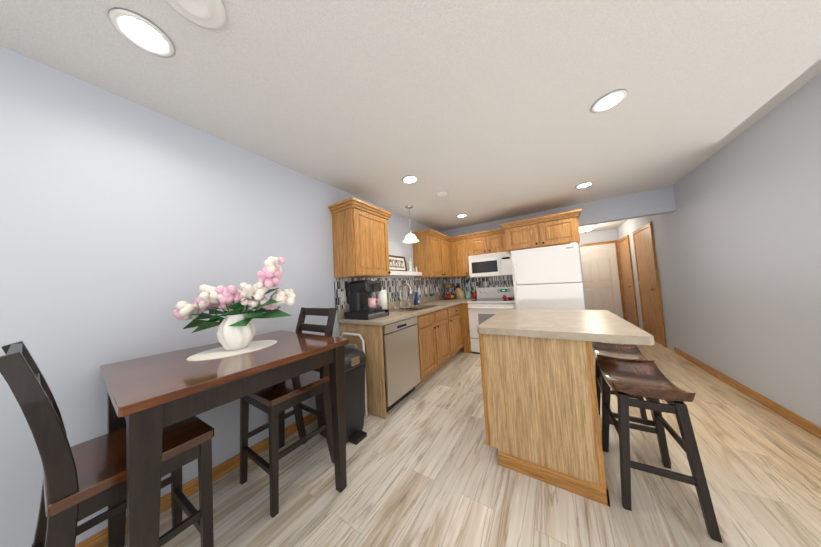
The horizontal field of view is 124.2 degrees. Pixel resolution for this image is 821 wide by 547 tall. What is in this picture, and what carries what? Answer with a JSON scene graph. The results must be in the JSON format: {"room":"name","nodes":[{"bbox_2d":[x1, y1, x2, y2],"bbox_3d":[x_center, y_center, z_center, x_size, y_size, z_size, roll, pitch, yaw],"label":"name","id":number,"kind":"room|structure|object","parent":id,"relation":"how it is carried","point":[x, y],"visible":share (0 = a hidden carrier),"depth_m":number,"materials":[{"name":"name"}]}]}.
{"room":"kitchen","nodes":[
{"label":"kitchen","id":0,"kind":"room"},
{"bbox_2d":[0,46,439,546],"bbox_3d":[-1.130,0.204,2.060,0.120,2.427,6.940,-5,-4,33],"label":"wall","id":1,"kind":"structure","parent":0,"point":[126,225],"depth_m":1.21,"materials":[{"name":"grey paint"}]},
{"bbox_2d":[75,413,316,546],"bbox_3d":[-1.797,1.339,0.739,0.012,0.085,3.800,-5,-4,33],"label":"baseboard","id":2,"kind":"structure","parent":1,"relation":"attached to","point":[100,538],"depth_m":1.46,"materials":[{"name":"brown wood"}]},
{"bbox_2d":[328,197,391,280],"bbox_3d":[-0.569,-0.357,2.580,0.341,0.800,0.580,-5,-4,33],"label":"upper cabinet","id":3,"kind":"object","parent":1,"relation":"attached to","point":[359,229],"depth_m":2.38,"materials":[{"name":"brown wood"}]},
{"bbox_2d":[337,293,443,320],"bbox_3d":[-0.021,0.482,3.608,0.019,0.100,2.882,-5,-4,33],"label":"backsplash","id":4,"kind":"structure","parent":1,"relation":"attached to","point":[340,312],"depth_m":3.46,"materials":[{"name":"tile"}]},
{"bbox_2d":[389,255,406,270],"bbox_3d":[-0.237,-0.152,3.352,0.053,0.255,0.575,-5,-4,33],"label":"family sign","id":5,"kind":"object","parent":1,"relation":"attached to","point":[397,263],"visible":0.69,"depth_m":3.39,"materials":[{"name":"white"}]},
{"bbox_2d":[412,229,451,280],"bbox_3d":[0.427,-0.322,4.121,0.341,0.800,0.870,-5,-4,33],"label":"upper cabinet","id":6,"kind":"object","parent":1,"relation":"attached to","point":[430,254],"depth_m":3.79,"materials":[{"name":"brown wood"}]},
{"bbox_2d":[409,258,416,271],"bbox_3d":[-0.125,-0.144,3.391,0.094,0.230,0.886,-5,-4,33],"label":"figurines","id":7,"kind":"object","parent":6,"relation":"on","point":[410,267],"visible":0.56,"depth_m":3.59,"materials":[{"name":"white ceramic"}]},
{"bbox_2d":[0,0,820,233],"bbox_3d":[1.168,-1.147,2.441,3.770,0.060,10.020,-5,-4,33],"label":"ceiling","id":8,"kind":"structure","parent":0,"point":[479,111],"depth_m":1.29,"materials":[{"name":"white paint"}]},
{"bbox_2d":[108,8,174,57],"bbox_3d":[-1.194,-1.067,0.975,0.189,0.008,0.189,-5,-4,27],"label":"recessed light","id":9,"kind":"object","parent":8,"relation":"in","point":[141,32],"depth_m":0.96,"materials":[{"name":"white glass"}]},
{"bbox_2d":[165,0,225,29],"bbox_3d":[-0.865,-1.082,0.858,0.209,0.026,0.209,-2,-3,-12],"label":"smoke detector","id":10,"kind":"object","parent":8,"relation":"in","point":[209,14],"depth_m":0.89,"materials":[{"name":"white plastic"}]},
{"bbox_2d":[402,175,418,183],"bbox_3d":[-0.003,-1.048,2.433,0.189,0.008,0.189,-4,-3,9],"label":"recessed light","id":11,"kind":"object","parent":8,"relation":"in","point":[409,179],"depth_m":2.42,"materials":[{"name":"white glass"}]},
{"bbox_2d":[403,205,418,242],"bbox_3d":[-0.009,-0.740,3.251,0.250,0.530,0.250,-5,-4,33],"label":"pendant lamp","id":12,"kind":"object","parent":8,"relation":"hanging from","point":[410,237],"visible":1,"depth_m":3.22,"materials":[{"name":"white glass"}]},
{"bbox_2d":[437,191,447,196],"bbox_3d":[0.418,-1.041,2.863,0.148,0.018,0.148,-5,-4,24],"label":"ceiling vent","id":13,"kind":"object","parent":8,"relation":"in","point":[443,193],"depth_m":2.84,"materials":[{"name":"white"}]},
{"bbox_2d":[456,214,466,217],"bbox_3d":[0.908,-1.017,3.844,0.189,0.008,0.189,-5,-4,27],"label":"recessed light","id":14,"kind":"object","parent":8,"relation":"in","point":[461,215],"depth_m":3.82,"materials":[{"name":"white glass"}]},
{"bbox_2d":[575,182,592,188],"bbox_3d":[2.265,-1.149,2.839,0.189,0.008,0.189,-5,-4,27],"label":"recessed light","id":15,"kind":"object","parent":8,"relation":"in","point":[586,184],"depth_m":2.83,"materials":[{"name":"white glass"}]},
{"bbox_2d":[579,225,594,232],"bbox_3d":[4.157,-1.039,5.187,0.410,0.164,0.410,-5,-4,33],"label":"light","id":16,"kind":"object","parent":8,"relation":"attached to","point":[584,229],"visible":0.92,"depth_m":5.06,"materials":[{"name":"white glass"}]},
{"bbox_2d":[591,89,627,112],"bbox_3d":[1.361,-1.177,1.495,0.189,0.008,0.189,-3,-3,-6],"label":"recessed light","id":17,"kind":"object","parent":8,"relation":"in","point":[612,99],"depth_m":1.48,"materials":[{"name":"white glass"}]},
{"bbox_2d":[106,340,820,546],"bbox_3d":[1.304,1.332,2.297,3.770,0.060,10.020,-5,-4,33],"label":"floor","id":18,"kind":"structure","parent":0,"point":[424,468],"depth_m":1.30,"materials":[{"name":"wood"}]},
{"bbox_2d":[0,341,213,546],"bbox_3d":[-1.211,0.806,0.898,0.450,1.108,0.488,-5,-4,30],"label":"chair","id":19,"kind":"object","parent":18,"relation":"on","point":[83,480],"visible":0.9,"depth_m":0.79,"materials":[{"name":"brown wood"}]},
{"bbox_2d":[100,330,348,546],"bbox_3d":[-0.982,0.908,1.253,0.860,0.914,0.910,-5,-4,33],"label":"dining table","id":20,"kind":"object","parent":18,"relation":"on","point":[149,398],"visible":0.98,"depth_m":0.94,"materials":[{"name":"brown wood"}]},
{"bbox_2d":[186,340,276,360],"bbox_3d":[-1.042,0.454,1.308,0.330,0.003,0.430,-5,-4,33],"label":"placemat","id":21,"kind":"object","parent":20,"relation":"on","point":[220,352],"visible":0.88,"depth_m":1.25,"materials":[{"name":"white fabric"}]},
{"bbox_2d":[172,256,295,350],"bbox_3d":[-1.056,0.178,1.338,0.476,0.549,0.492,-5,-4,33],"label":"vase","id":22,"kind":"object","parent":21,"relation":"on","point":[236,330],"visible":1,"depth_m":1.28,"materials":[{"name":"white ceramic"}]},
{"bbox_2d":[240,307,336,517],"bbox_3d":[-0.845,0.824,1.552,0.450,1.108,0.488,-5,-4,33],"label":"chair","id":23,"kind":"object","parent":18,"relation":"on","point":[273,401],"visible":0.73,"depth_m":1.44,"materials":[{"name":"brown wood"}]},
{"bbox_2d":[314,347,366,444],"bbox_3d":[-0.608,1.034,1.919,0.460,0.700,0.330,-5,-4,33],"label":"trash can","id":24,"kind":"object","parent":18,"relation":"on","point":[355,363],"visible":0.58,"depth_m":1.83,"materials":[{"name":"black plastic"}]},
{"bbox_2d":[340,332,367,416],"bbox_3d":[-0.603,1.007,2.208,0.364,0.787,0.064,-5,-4,33],"label":"step stool","id":25,"kind":"object","parent":18,"relation":"on","point":[349,345],"visible":0.15,"depth_m":2.14,"materials":[{"name":"white"}]},
{"bbox_2d":[339,313,423,418],"bbox_3d":[-0.310,0.965,2.526,0.629,0.875,0.719,-5,-4,33],"label":"base cabinet","id":26,"kind":"object","parent":18,"relation":"on","point":[394,353],"depth_m":2.20,"materials":[{"name":"brown wood"}]},
{"bbox_2d":[380,316,420,416],"bbox_3d":[-0.100,0.947,2.355,0.094,0.868,0.610,-5,-4,33],"label":"dishwasher","id":27,"kind":"object","parent":26,"relation":"in","point":[400,346],"depth_m":2.27,"materials":[{"name":"silver metal"}]},
{"bbox_2d":[337,297,475,324],"bbox_3d":[0.284,0.523,3.410,0.739,0.038,2.882,-5,-4,33],"label":"countertop","id":28,"kind":"structure","parent":26,"relation":"on","point":[446,304],"depth_m":2.62,"materials":[{"name":"beige stone"}]},
{"bbox_2d":[344,279,388,319],"bbox_3d":[-0.499,0.282,2.455,0.360,0.416,0.340,-5,-4,33],"label":"coffee station","id":29,"kind":"object","parent":28,"relation":"on","point":[361,292],"visible":1,"depth_m":2.37,"materials":[{"name":"black plastic"}]},
{"bbox_2d":[368,298,378,306],"bbox_3d":[-0.414,0.320,2.408,0.100,0.100,0.098,-5,-4,33],"label":"mug","id":30,"kind":"object","parent":29,"relation":"on","point":[371,302],"visible":1,"depth_m":2.37,"materials":[{"name":"pink ceramic"}]},
{"bbox_2d":[376,286,388,308],"bbox_3d":[-0.353,0.325,2.687,0.156,0.342,0.150,-5,-4,33],"label":"paper towel","id":31,"kind":"object","parent":28,"relation":"on","point":[381,296],"visible":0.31,"depth_m":2.64,"materials":[{"name":"white paper"}]},
{"bbox_2d":[383,283,443,327],"bbox_3d":[0.043,0.415,3.174,0.542,0.562,0.864,-5,-4,33],"label":"sink","id":32,"kind":"object","parent":28,"relation":"in","point":[400,295],"depth_m":3.31,"materials":[{"name":"silver metal"}]},
{"bbox_2d":[414,292,419,304],"bbox_3d":[0.106,0.421,3.710,0.088,0.217,0.085,-5,-4,33],"label":"bottle","id":33,"kind":"object","parent":28,"relation":"on","point":[416,301],"visible":1,"depth_m":3.68,"materials":[{"name":"blue"}]},
{"bbox_2d":[443,278,455,299],"bbox_3d":[0.795,0.314,4.524,0.307,0.438,0.307,-5,-4,33],"label":"fruit basket","id":34,"kind":"object","parent":28,"relation":"on","point":[448,296],"visible":1,"depth_m":4.46,"materials":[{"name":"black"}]},
{"bbox_2d":[455,286,464,298],"bbox_3d":[0.990,0.384,4.426,0.090,0.275,0.226,-2,-4,-22],"label":"knife block","id":35,"kind":"object","parent":28,"relation":"on","point":[459,292],"visible":1,"depth_m":4.38,"materials":[{"name":"brown wood"}]},
{"bbox_2d":[464,280,470,298],"bbox_3d":[1.171,0.317,4.410,0.140,0.390,0.187,-5,-4,33],"label":"utensil crock","id":36,"kind":"object","parent":28,"relation":"on","point":[467,294],"visible":0.98,"depth_m":4.35,"materials":[{"name":"teal ceramic"}]},
{"bbox_2d":[396,305,455,380],"bbox_3d":[0.114,0.979,3.182,0.629,0.875,0.986,-5,-4,33],"label":"base cabinet","id":37,"kind":"object","parent":18,"relation":"on","point":[438,325],"depth_m":3.03,"materials":[{"name":"brown wood"}]},
{"bbox_2d":[452,305,463,354],"bbox_3d":[0.481,0.992,3.750,0.629,0.875,0.656,-5,-4,33],"label":"base cabinet","id":38,"kind":"object","parent":18,"relation":"on","point":[457,310],"depth_m":3.69,"materials":[{"name":"brown wood"}]},
{"bbox_2d":[464,305,467,352],"bbox_3d":[0.837,1.004,4.302,0.629,0.875,0.767,-5,-4,33],"label":"base cabinet","id":39,"kind":"object","parent":18,"relation":"on","point":[465,306],"depth_m":3.88,"materials":[{"name":"brown wood"}]},
{"bbox_2d":[468,301,515,353],"bbox_3d":[1.528,0.932,3.884,0.760,0.895,0.667,-5,-4,33],"label":"range","id":40,"kind":"object","parent":18,"relation":"on","point":[479,312],"depth_m":3.72,"materials":[{"name":"white metal"}]},
{"bbox_2d":[476,297,515,300],"bbox_3d":[1.495,0.467,3.899,0.700,0.004,0.556,-5,-4,33],"label":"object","id":41,"kind":"structure","parent":40,"relation":"on","point":[477,298],"depth_m":3.93,"materials":[{"name":"white metal"}]},
{"bbox_2d":[502,295,514,298],"bbox_3d":[1.700,0.401,3.748,0.242,0.085,0.199,-5,-4,33],"label":"items on the stove top","id":42,"kind":"object","parent":41,"relation":"on","point":[505,297],"visible":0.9,"depth_m":3.81,"materials":[{"name":"red"}]},
{"bbox_2d":[512,241,584,309],"bbox_3d":[2.176,0.458,3.450,0.835,1.720,0.701,-5,-4,33],"label":"refrigerator","id":43,"kind":"object","parent":18,"relation":"on","point":[530,263],"depth_m":3.08,"materials":[{"name":"white metal"}]},
{"bbox_2d":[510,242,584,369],"bbox_3d":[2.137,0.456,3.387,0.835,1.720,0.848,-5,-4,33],"label":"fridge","id":44,"kind":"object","parent":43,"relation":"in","point":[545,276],"depth_m":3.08,"materials":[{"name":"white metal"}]},
{"bbox_2d":[477,309,654,506],"bbox_3d":[1.154,0.816,1.736,0.885,0.921,1.085,-5,-4,33],"label":"kitchen island","id":45,"kind":"object","parent":18,"relation":"on","point":[541,415],"visible":1,"depth_m":1.35,"materials":[{"name":"brown wood"}]},
{"bbox_2d":[592,342,670,462],"bbox_3d":[1.661,0.923,1.706,0.332,0.648,0.480,-5,-4,35],"label":"stool","id":46,"kind":"object","parent":18,"relation":"on","point":[623,352],"visible":0.5,"depth_m":1.78,"materials":[{"name":"brown wood"}]},
{"bbox_2d":[596,358,722,542],"bbox_3d":[1.374,0.914,1.290,0.332,0.648,0.480,-5,-4,31],"label":"stool","id":47,"kind":"object","parent":18,"relation":"on","point":[650,381],"visible":0.98,"depth_m":1.17,"materials":[{"name":"brown wood"}]},
{"bbox_2d":[440,185,675,309],"bbox_3d":[2.250,0.127,3.939,3.530,2.427,0.120,-5,-4,33],"label":"wall","id":48,"kind":"structure","parent":0,"point":[657,201],"depth_m":3.35,"materials":[{"name":"grey paint"}]},
{"bbox_2d":[448,234,467,276],"bbox_3d":[1.032,-0.338,4.422,0.390,0.800,0.403,-5,-4,33],"label":"upper cabinet","id":49,"kind":"object","parent":48,"relation":"attached to","point":[458,245],"depth_m":4.30,"materials":[{"name":"brown wood"}]},
{"bbox_2d":[444,293,479,296],"bbox_3d":[1.065,0.481,4.611,0.720,0.100,0.019,-5,-4,33],"label":"backsplash","id":50,"kind":"structure","parent":48,"relation":"attached to","point":[477,294],"depth_m":4.56,"materials":[{"name":"tile"}]},
{"bbox_2d":[468,229,503,248],"bbox_3d":[1.502,-0.570,4.161,0.715,0.420,0.341,-5,-4,33],"label":"upper cabinet","id":51,"kind":"object","parent":48,"relation":"attached to","point":[489,239],"depth_m":4.02,"materials":[{"name":"brown wood"}]},
{"bbox_2d":[468,245,511,276],"bbox_3d":[1.518,-0.191,4.078,0.760,0.482,0.448,-5,-4,33],"label":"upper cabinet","id":52,"kind":"object","parent":48,"relation":"attached to","point":[481,262],"depth_m":3.94,"materials":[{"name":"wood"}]},
{"bbox_2d":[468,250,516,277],"bbox_3d":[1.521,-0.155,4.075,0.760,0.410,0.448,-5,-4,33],"label":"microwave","id":53,"kind":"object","parent":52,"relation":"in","point":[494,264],"depth_m":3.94,"materials":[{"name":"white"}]},
{"bbox_2d":[504,209,579,252],"bbox_3d":[2.128,-0.625,3.581,0.970,0.444,0.637,-5,-4,33],"label":"upper cabinet","id":54,"kind":"object","parent":48,"relation":"attached to","point":[548,229],"depth_m":3.28,"materials":[{"name":"brown wood"}]},
{"bbox_2d":[580,228,617,243],"bbox_3d":[4.948,0.091,5.865,1.320,2.427,0.120,-5,-4,33],"label":"wall","id":55,"kind":"structure","parent":0,"point":[599,236],"depth_m":5.77,"materials":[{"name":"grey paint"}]},
{"bbox_2d":[580,240,625,319],"bbox_3d":[4.904,0.239,5.748,1.058,2.122,0.114,-5,-4,33],"label":"door","id":56,"kind":"structure","parent":55,"relation":"attached to","point":[601,276],"depth_m":5.70,"materials":[{"name":"white paint"}]},
{"bbox_2d":[617,73,820,426],"bbox_3d":[2.733,-0.050,1.333,0.120,2.427,9.900,-5,-4,33],"label":"wall","id":57,"kind":"structure","parent":0,"point":[737,236],"depth_m":1.90,"materials":[{"name":"grey paint"}]},
{"bbox_2d":[617,222,666,346],"bbox_3d":[4.724,0.193,4.578,0.078,2.100,2.200,-5,-4,33],"label":"closet doors","id":58,"kind":"structure","parent":57,"relation":"attached to","point":[648,284],"depth_m":4.16,"materials":[{"name":"brown wood"}]},
{"bbox_2d":[674,347,820,439],"bbox_3d":[2.088,1.100,0.290,0.012,0.085,7.250,-5,-4,33],"label":"baseboard","id":59,"kind":"structure","parent":57,"relation":"attached to","point":[808,426],"depth_m":1.96,"materials":[{"name":"brown wood"}]}
]}

